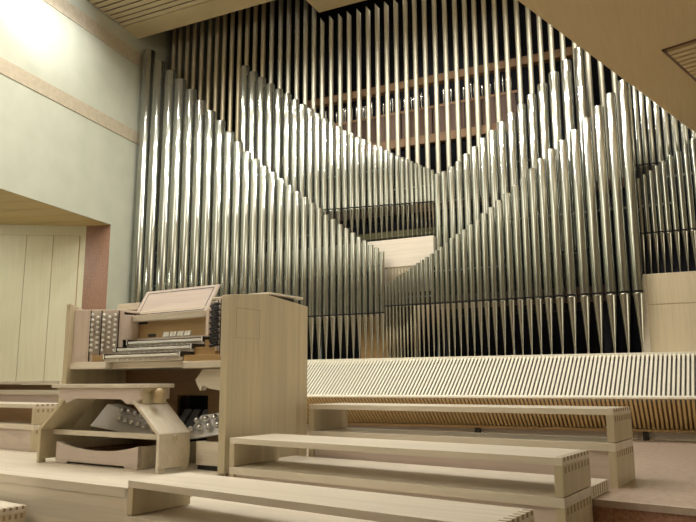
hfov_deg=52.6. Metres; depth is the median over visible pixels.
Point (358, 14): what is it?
pipe
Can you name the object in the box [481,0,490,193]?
pipe
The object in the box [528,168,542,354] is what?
pipe
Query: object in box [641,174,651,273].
pipe
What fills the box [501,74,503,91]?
pipe
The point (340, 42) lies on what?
pipe
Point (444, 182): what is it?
pipe
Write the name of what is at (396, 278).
pipe
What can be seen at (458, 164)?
pipe
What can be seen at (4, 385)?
bench
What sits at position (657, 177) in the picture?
pipe
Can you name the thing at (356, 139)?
pipe
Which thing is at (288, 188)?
pipe
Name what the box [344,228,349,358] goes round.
pipe
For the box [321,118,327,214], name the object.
pipe
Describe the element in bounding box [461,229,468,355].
pipe
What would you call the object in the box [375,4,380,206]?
pipe
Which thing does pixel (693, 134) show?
pipe
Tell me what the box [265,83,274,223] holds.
pipe
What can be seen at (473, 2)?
pipe
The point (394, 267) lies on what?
pipe
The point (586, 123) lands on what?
pipe
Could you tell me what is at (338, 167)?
pipe
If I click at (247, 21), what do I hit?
pipe
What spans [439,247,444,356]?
pipe
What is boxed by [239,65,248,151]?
pipe
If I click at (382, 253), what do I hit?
pipe
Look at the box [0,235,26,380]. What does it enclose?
door
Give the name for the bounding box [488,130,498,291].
pipe
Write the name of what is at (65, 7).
trim
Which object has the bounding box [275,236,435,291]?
chest
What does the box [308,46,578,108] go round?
beam
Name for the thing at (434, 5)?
pipe
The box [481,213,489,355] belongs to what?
pipe
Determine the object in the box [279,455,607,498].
step tread
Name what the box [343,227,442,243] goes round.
beam
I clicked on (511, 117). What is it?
pipe
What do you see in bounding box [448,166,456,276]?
pipe
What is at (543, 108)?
pipe
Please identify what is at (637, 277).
pipe
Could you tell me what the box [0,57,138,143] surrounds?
trim
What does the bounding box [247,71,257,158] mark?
pipe
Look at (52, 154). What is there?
wall
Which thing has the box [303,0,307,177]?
pipe
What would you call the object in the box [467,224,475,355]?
pipe
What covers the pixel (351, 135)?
pipe
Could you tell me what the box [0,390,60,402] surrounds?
bench riser
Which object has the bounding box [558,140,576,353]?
pipe
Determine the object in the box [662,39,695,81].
ceiling vent
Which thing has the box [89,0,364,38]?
ceiling
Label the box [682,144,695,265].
pipe
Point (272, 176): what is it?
pipe
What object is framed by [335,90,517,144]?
chest
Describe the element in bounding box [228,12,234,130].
pipe
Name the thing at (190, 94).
pipe
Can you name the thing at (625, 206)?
support rail
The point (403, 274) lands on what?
pipe
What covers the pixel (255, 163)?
pipe
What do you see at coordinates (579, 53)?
pipe
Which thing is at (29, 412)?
bench
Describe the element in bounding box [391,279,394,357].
pipe
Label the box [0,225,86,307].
door frame
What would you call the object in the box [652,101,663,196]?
pipe
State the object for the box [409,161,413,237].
pipe
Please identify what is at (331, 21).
pipe
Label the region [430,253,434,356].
pipe
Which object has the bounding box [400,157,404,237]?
pipe
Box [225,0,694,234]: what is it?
wall
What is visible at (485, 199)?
pipe
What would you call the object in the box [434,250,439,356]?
pipe
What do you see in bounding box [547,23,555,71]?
pipe
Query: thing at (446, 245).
pipe
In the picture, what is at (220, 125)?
pipe
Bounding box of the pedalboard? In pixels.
[55,437,209,469]
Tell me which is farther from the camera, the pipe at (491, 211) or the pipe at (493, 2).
the pipe at (493, 2)
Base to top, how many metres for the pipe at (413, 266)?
1.235 m
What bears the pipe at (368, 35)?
on the chest at (623, 183)
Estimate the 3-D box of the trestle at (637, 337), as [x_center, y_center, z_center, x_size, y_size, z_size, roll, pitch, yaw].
[0.249,0.878,10.440,7.580,3.080,0.080,-5,-11,26]
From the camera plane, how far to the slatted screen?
8.16 m
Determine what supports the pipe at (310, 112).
on the chest at (404, 252)
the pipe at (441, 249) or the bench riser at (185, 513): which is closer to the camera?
the bench riser at (185, 513)
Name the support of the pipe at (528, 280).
on the chest at (690, 351)
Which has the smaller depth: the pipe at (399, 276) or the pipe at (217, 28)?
the pipe at (399, 276)
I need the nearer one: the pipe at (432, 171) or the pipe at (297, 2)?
the pipe at (432, 171)
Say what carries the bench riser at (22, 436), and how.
on the platform
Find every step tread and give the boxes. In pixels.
[189,496,376,521]
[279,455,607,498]
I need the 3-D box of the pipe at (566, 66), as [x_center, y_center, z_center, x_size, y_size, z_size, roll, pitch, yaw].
[2.883,-1.149,9.036,0.137,3.010,0.136,-5,-11,26]
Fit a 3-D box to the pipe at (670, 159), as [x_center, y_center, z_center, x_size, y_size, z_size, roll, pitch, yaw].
[3.865,-0.558,8.314,0.071,1.412,0.070,-5,-11,26]
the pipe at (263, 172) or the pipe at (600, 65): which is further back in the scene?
the pipe at (263, 172)
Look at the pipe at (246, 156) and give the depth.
10.81 m
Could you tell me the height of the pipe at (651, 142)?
1.940 m
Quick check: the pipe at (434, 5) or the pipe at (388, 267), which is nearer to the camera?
the pipe at (388, 267)
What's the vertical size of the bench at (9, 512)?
0.166 m
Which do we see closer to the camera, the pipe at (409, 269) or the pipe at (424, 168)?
the pipe at (409, 269)
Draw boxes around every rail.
[391,292,632,306]
[503,206,625,220]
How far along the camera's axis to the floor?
4.01 m
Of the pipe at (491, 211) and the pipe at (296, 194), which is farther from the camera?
the pipe at (296, 194)
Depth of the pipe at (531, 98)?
9.29 m
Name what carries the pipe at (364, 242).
on the chest at (690, 351)
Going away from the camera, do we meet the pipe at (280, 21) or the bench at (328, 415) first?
the bench at (328, 415)
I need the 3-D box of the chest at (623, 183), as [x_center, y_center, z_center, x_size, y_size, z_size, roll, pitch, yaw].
[0.230,-0.697,10.723,7.750,0.120,0.200,-5,-11,26]
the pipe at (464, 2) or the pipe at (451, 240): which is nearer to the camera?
the pipe at (451, 240)
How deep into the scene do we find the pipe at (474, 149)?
9.55 m
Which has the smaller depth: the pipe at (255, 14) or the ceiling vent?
the ceiling vent
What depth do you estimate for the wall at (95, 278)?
11.30 m
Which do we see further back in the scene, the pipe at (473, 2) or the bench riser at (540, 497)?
the pipe at (473, 2)
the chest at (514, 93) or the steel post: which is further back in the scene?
the chest at (514, 93)
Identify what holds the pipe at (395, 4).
on the chest at (623, 183)
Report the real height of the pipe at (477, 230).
1.775 m
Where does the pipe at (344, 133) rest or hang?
on the chest at (404, 252)
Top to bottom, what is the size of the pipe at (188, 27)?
4.250 m
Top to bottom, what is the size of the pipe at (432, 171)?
0.960 m
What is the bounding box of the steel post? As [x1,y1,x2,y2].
[320,333,321,358]
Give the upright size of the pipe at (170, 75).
4.935 m
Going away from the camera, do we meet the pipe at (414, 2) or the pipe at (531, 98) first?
the pipe at (531, 98)
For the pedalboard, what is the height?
0.164 m
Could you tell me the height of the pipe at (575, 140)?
2.775 m
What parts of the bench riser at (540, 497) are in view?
panel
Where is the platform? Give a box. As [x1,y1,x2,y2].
[0,449,225,521]
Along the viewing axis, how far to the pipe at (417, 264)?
9.38 m
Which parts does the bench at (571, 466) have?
panel, seat, panel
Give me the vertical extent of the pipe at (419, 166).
1.050 m
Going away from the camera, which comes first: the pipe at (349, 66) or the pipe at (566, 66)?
the pipe at (566, 66)
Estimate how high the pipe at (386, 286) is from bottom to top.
0.995 m
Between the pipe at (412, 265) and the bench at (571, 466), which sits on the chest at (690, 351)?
the pipe at (412, 265)
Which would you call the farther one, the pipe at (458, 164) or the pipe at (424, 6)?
the pipe at (424, 6)
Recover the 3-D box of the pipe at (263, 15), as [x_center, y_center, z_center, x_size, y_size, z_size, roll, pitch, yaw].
[-1.451,-2.701,11.906,0.080,4.250,0.080,-5,-11,26]
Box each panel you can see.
[361,316,388,358]
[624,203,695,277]
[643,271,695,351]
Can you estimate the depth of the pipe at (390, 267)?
9.68 m
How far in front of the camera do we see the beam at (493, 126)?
11.07 m
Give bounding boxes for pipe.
[131,49,155,302]
[142,60,165,299]
[155,70,176,290]
[166,78,186,289]
[171,28,176,69]
[177,26,183,77]
[178,89,196,288]
[184,24,190,88]
[189,100,206,286]
[191,22,197,88]
[198,20,204,99]
[199,110,215,285]
[206,18,212,110]
[210,120,225,300]
[213,16,219,119]
[220,14,227,120]
[220,131,233,296]
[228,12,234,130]
[230,142,242,293]
[235,9,242,141]
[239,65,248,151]
[239,152,251,293]
[244,7,249,65]
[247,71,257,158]
[248,159,259,293]
[252,5,257,71]
[256,77,265,165]
[257,165,267,292]
[260,3,265,76]
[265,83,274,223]
[266,172,276,292]
[269,0,274,83]
[273,88,282,213]
[275,179,284,293]
[278,0,282,88]
[282,93,291,185]
[284,185,292,295]
[286,0,291,93]
[291,99,298,191]
[292,191,300,303]
[294,0,299,99]
[298,104,305,197]
[300,197,308,306]
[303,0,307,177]
[306,108,313,240]
[308,203,315,359]
[311,6,316,113]
[314,113,320,207]
[315,208,322,358]
[320,18,324,118]
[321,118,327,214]
[323,214,329,358]
[328,122,334,218]
[329,16,333,121]
[330,219,336,358]
[335,126,341,224]
[337,224,343,358]
[338,14,342,211]
[342,131,347,228]
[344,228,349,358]
[347,12,351,210]
[349,133,354,232]
[350,233,355,358]
[354,137,360,236]
[356,8,361,202]
[356,237,361,358]
[361,139,366,239]
[362,240,367,357]
[366,7,371,207]
[367,142,372,241]
[368,245,373,357]
[373,145,377,240]
[374,248,379,357]
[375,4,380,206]
[378,147,383,240]
[379,251,384,357]
[384,2,390,205]
[384,150,388,239]
[385,285,387,357]
[387,267,389,357]
[388,283,390,357]
[389,153,393,239]
[390,267,392,357]
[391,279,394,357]
[393,0,400,203]
[394,267,395,357]
[395,155,399,238]
[395,277,397,357]
[397,267,398,357]
[398,275,401,357]
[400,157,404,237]
[402,273,404,357]
[403,0,409,188]
[405,159,409,237]
[405,271,408,357]
[408,268,412,356]
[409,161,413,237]
[412,0,419,192]
[412,265,414,356]
[412,265,416,356]
[414,163,418,236]
[416,263,420,356]
[416,285,417,353]
[418,165,422,236]
[420,259,424,356]
[422,0,430,181]
[423,167,426,235]
[425,257,429,356]
[427,168,430,235]
[430,170,434,235]
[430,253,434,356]
[432,0,441,199]
[434,173,441,274]
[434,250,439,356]
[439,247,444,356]
[441,171,449,272]
[442,0,451,198]
[444,242,449,356]
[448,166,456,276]
[449,238,455,356]
[452,0,462,177]
[455,161,463,293]
[455,234,462,355]
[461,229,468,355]
[462,0,471,195]
[462,87,464,99]
[463,154,471,278]
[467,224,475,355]
[470,81,471,97]
[471,0,480,194]
[471,146,481,266]
[474,219,482,355]
[479,138,489,275]
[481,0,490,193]
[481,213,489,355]
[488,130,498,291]
[488,207,497,355]
[491,0,501,192]
[495,200,506,354]
[497,121,508,279]
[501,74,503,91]
[502,0,511,112]
[503,193,514,354]
[507,112,518,265]
[512,186,523,354]
[513,0,523,103]
[517,103,532,267]
[520,178,533,354]
[525,6,534,93]
[527,93,542,287]
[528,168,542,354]
[536,14,544,82]
[537,83,553,287]
[537,158,552,353]
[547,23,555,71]
[547,148,564,353]
[548,71,565,287]
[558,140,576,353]
[559,32,565,60]
[561,59,578,286]
[570,129,590,353]
[572,41,577,128]
[573,47,590,272]
[581,117,603,352]
[585,51,597,180]
[593,105,616,352]
[597,60,610,178]
[605,92,629,352]
[611,70,623,177]
[617,79,644,352]
[629,84,636,178]
[631,85,643,207]
[636,178,645,273]
[638,91,649,207]
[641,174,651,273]
[645,96,656,206]
[648,170,658,272]
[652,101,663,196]
[654,165,665,272]
[660,161,672,271]
[661,108,671,189]
[667,155,680,271]
[670,114,680,178]
[675,151,688,270]
[679,121,690,163]
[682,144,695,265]
[690,129,695,138]
[690,138,695,204]
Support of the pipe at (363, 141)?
on the chest at (404, 252)
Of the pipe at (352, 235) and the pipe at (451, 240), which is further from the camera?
the pipe at (352, 235)
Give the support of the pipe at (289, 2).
on the chest at (623, 183)
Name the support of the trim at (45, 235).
attached to the door frame
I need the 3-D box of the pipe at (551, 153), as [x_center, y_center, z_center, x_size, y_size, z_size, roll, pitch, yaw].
[2.583,-0.140,8.694,0.117,2.575,0.116,-5,-11,26]
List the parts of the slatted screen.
slat panel, rail, nose rail, slat panel, rail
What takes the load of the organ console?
on the platform
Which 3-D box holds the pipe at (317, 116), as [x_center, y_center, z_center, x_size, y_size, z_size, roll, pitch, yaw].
[-0.466,-1.230,10.736,0.107,2.120,0.106,-5,-11,26]
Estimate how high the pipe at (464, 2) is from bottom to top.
3.370 m
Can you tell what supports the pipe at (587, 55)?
on the chest at (623, 183)
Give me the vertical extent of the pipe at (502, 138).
2.320 m
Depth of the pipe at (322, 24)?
11.45 m
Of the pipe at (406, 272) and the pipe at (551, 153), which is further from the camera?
the pipe at (406, 272)
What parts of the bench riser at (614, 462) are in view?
panel, panel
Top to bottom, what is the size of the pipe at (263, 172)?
2.975 m
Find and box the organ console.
[61,284,307,473]
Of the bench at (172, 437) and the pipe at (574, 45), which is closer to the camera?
the bench at (172, 437)
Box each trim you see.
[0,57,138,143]
[16,235,79,384]
[43,0,142,67]
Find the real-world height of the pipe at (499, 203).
1.995 m
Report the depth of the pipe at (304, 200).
10.27 m
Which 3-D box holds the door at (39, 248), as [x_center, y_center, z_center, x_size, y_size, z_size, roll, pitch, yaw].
[-4.952,1.056,11.099,0.407,2.975,0.028,1,-10,-6]
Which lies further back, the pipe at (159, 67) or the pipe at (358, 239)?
the pipe at (159, 67)
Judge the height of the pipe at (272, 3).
4.250 m
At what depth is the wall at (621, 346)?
9.65 m
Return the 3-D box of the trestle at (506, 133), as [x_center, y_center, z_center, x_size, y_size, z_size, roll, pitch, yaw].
[1.067,0.277,11.197,3.280,4.520,0.080,-5,-11,26]
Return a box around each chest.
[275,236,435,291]
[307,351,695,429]
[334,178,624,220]
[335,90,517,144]
[440,285,605,308]
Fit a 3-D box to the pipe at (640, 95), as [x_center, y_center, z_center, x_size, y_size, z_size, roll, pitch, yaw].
[3.721,-1.587,8.849,0.066,1.920,0.066,-5,-11,26]
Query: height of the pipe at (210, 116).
4.055 m
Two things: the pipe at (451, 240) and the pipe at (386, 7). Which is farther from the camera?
the pipe at (386, 7)
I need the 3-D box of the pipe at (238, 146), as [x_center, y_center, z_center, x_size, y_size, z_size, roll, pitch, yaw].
[-1.731,-0.178,10.873,0.151,3.435,0.150,-5,-11,26]
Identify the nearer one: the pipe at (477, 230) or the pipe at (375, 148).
the pipe at (477, 230)
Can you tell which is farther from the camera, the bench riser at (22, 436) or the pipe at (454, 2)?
the pipe at (454, 2)
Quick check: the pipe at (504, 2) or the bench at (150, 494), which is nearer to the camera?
the bench at (150, 494)
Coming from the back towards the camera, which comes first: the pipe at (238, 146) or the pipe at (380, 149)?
the pipe at (238, 146)
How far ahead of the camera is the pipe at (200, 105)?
11.30 m
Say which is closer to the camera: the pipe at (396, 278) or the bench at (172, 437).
the bench at (172, 437)
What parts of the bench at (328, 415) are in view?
panel, seat, panel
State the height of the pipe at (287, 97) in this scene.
2.550 m
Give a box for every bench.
[0,381,61,389]
[0,402,57,423]
[0,500,25,521]
[36,384,189,473]
[127,472,533,521]
[229,434,590,496]
[309,403,632,442]
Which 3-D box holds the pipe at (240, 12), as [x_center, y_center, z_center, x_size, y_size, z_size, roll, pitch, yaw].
[-1.892,-2.662,12.121,0.080,4.250,0.080,-5,-11,26]
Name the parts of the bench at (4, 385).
seat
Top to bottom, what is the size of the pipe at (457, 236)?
1.605 m
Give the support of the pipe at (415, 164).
on the chest at (404, 252)
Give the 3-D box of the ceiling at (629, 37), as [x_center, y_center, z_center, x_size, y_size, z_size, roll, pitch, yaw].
[3.052,-2.663,2.099,10.942,0.350,11.600,-5,-11,26]
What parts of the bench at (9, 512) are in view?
seat, panel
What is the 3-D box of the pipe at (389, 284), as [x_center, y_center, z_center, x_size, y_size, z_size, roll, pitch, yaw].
[0.571,0.803,9.543,0.043,1.025,0.043,-5,-11,26]
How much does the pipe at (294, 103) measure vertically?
2.420 m
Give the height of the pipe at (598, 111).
3.035 m
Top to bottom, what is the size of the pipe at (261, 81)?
2.930 m
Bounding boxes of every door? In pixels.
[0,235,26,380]
[16,235,53,384]
[44,236,79,384]
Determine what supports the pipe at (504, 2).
on the chest at (623, 183)
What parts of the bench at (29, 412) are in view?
seat, panel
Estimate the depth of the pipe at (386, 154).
10.16 m
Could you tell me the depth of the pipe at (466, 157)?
9.59 m
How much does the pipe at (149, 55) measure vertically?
5.425 m
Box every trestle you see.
[341,188,641,352]
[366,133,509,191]
[445,301,611,356]
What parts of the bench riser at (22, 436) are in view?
panel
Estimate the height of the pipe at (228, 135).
3.635 m
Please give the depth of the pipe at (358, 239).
9.80 m
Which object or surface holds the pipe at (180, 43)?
on the chest at (623, 183)
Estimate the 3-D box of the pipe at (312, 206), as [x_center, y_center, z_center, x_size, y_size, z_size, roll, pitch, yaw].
[-0.520,0.280,10.184,0.107,2.285,0.106,-5,-11,26]
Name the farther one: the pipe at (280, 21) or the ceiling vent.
the pipe at (280, 21)
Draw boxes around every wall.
[0,0,222,309]
[81,225,110,309]
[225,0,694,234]
[266,198,694,359]
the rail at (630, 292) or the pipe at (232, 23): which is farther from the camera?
the pipe at (232, 23)
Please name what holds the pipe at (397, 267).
on the chest at (690, 351)
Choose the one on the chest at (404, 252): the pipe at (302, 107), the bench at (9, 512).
the pipe at (302, 107)
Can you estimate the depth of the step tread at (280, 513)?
3.95 m
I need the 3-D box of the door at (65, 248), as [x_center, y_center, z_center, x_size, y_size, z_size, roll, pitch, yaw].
[-4.544,1.061,11.139,0.397,2.975,0.028,1,-10,-6]
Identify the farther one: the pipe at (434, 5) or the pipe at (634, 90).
the pipe at (434, 5)
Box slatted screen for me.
[307,352,695,440]
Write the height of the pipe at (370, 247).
1.575 m
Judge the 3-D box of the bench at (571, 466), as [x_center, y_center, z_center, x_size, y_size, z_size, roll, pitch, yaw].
[0.246,1.182,4.210,2.310,0.181,0.479,-8,-12,37]
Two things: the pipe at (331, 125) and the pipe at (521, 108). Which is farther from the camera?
the pipe at (331, 125)
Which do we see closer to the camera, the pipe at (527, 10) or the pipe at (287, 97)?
the pipe at (527, 10)
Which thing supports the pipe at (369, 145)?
on the chest at (404, 252)
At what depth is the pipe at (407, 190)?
10.01 m
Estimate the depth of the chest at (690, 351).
8.39 m
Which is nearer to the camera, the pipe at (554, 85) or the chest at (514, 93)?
the pipe at (554, 85)
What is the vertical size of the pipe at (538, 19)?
3.370 m
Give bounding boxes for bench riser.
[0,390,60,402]
[0,421,41,451]
[126,505,297,521]
[229,460,592,521]
[308,428,635,487]
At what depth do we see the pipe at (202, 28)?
12.63 m
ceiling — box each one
[0,189,109,225]
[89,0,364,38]
[518,0,695,132]
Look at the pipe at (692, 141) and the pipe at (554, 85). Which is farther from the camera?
the pipe at (554, 85)
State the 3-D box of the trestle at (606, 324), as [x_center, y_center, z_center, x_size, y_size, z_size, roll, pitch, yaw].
[2.251,1.359,8.941,2.100,1.600,0.080,-5,-11,26]
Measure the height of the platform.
0.450 m
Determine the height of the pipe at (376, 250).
1.525 m
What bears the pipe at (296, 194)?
on the chest at (690, 351)
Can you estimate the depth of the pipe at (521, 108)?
9.34 m
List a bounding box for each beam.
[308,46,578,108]
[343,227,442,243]
[366,121,516,154]
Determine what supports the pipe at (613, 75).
on the chest at (623, 183)
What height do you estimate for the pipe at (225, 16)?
4.250 m
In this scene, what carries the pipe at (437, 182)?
on the chest at (565, 290)
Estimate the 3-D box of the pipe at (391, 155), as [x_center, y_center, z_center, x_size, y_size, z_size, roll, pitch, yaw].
[0.630,-0.924,10.131,0.069,1.300,0.068,-5,-11,26]
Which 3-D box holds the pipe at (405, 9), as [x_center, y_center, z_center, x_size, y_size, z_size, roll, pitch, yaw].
[0.893,-2.477,10.687,0.074,3.370,0.074,-5,-11,26]
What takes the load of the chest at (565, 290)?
on the trestle at (606, 324)
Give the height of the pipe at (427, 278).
1.335 m
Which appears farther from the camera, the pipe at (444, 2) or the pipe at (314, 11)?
the pipe at (314, 11)
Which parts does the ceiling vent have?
slat panel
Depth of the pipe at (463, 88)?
11.27 m
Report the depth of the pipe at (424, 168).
9.88 m
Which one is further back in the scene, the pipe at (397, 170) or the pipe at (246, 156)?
the pipe at (246, 156)
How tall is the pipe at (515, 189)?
2.155 m
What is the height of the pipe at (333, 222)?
2.005 m
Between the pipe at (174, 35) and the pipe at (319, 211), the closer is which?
the pipe at (319, 211)
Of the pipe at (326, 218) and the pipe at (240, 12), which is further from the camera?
the pipe at (240, 12)
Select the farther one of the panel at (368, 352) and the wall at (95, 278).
the wall at (95, 278)
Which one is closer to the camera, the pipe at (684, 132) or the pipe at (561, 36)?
the pipe at (684, 132)
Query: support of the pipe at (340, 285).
on the chest at (690, 351)
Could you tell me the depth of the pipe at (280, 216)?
10.49 m
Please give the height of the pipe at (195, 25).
4.250 m
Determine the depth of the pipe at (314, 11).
11.53 m
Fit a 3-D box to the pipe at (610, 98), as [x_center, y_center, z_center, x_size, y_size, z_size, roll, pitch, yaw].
[3.245,-0.494,8.423,0.130,3.175,0.129,-5,-11,26]
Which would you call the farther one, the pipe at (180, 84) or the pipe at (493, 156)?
the pipe at (180, 84)
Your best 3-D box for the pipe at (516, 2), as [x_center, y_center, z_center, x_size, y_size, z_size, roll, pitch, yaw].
[2.423,-2.614,9.941,0.074,3.370,0.074,-5,-11,26]
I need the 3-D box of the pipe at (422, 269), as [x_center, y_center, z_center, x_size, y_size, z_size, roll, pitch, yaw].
[1.001,0.627,9.357,0.055,1.305,0.054,-5,-11,26]
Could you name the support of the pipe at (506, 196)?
on the chest at (690, 351)
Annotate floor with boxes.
[226,430,695,521]
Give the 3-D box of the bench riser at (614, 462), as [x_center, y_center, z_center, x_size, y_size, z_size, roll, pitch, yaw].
[0.770,1.349,4.958,2.272,0.252,0.514,-7,-12,33]
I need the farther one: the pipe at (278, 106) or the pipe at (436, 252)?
the pipe at (278, 106)
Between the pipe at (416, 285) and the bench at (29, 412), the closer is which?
the bench at (29, 412)
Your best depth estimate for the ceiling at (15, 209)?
10.67 m
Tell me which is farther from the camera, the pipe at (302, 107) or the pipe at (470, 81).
the pipe at (470, 81)
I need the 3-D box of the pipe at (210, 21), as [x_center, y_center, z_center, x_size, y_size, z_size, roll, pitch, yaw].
[-2.474,-2.610,12.406,0.080,4.250,0.080,-5,-11,26]
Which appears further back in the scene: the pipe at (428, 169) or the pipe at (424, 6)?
the pipe at (424, 6)
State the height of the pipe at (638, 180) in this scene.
1.182 m

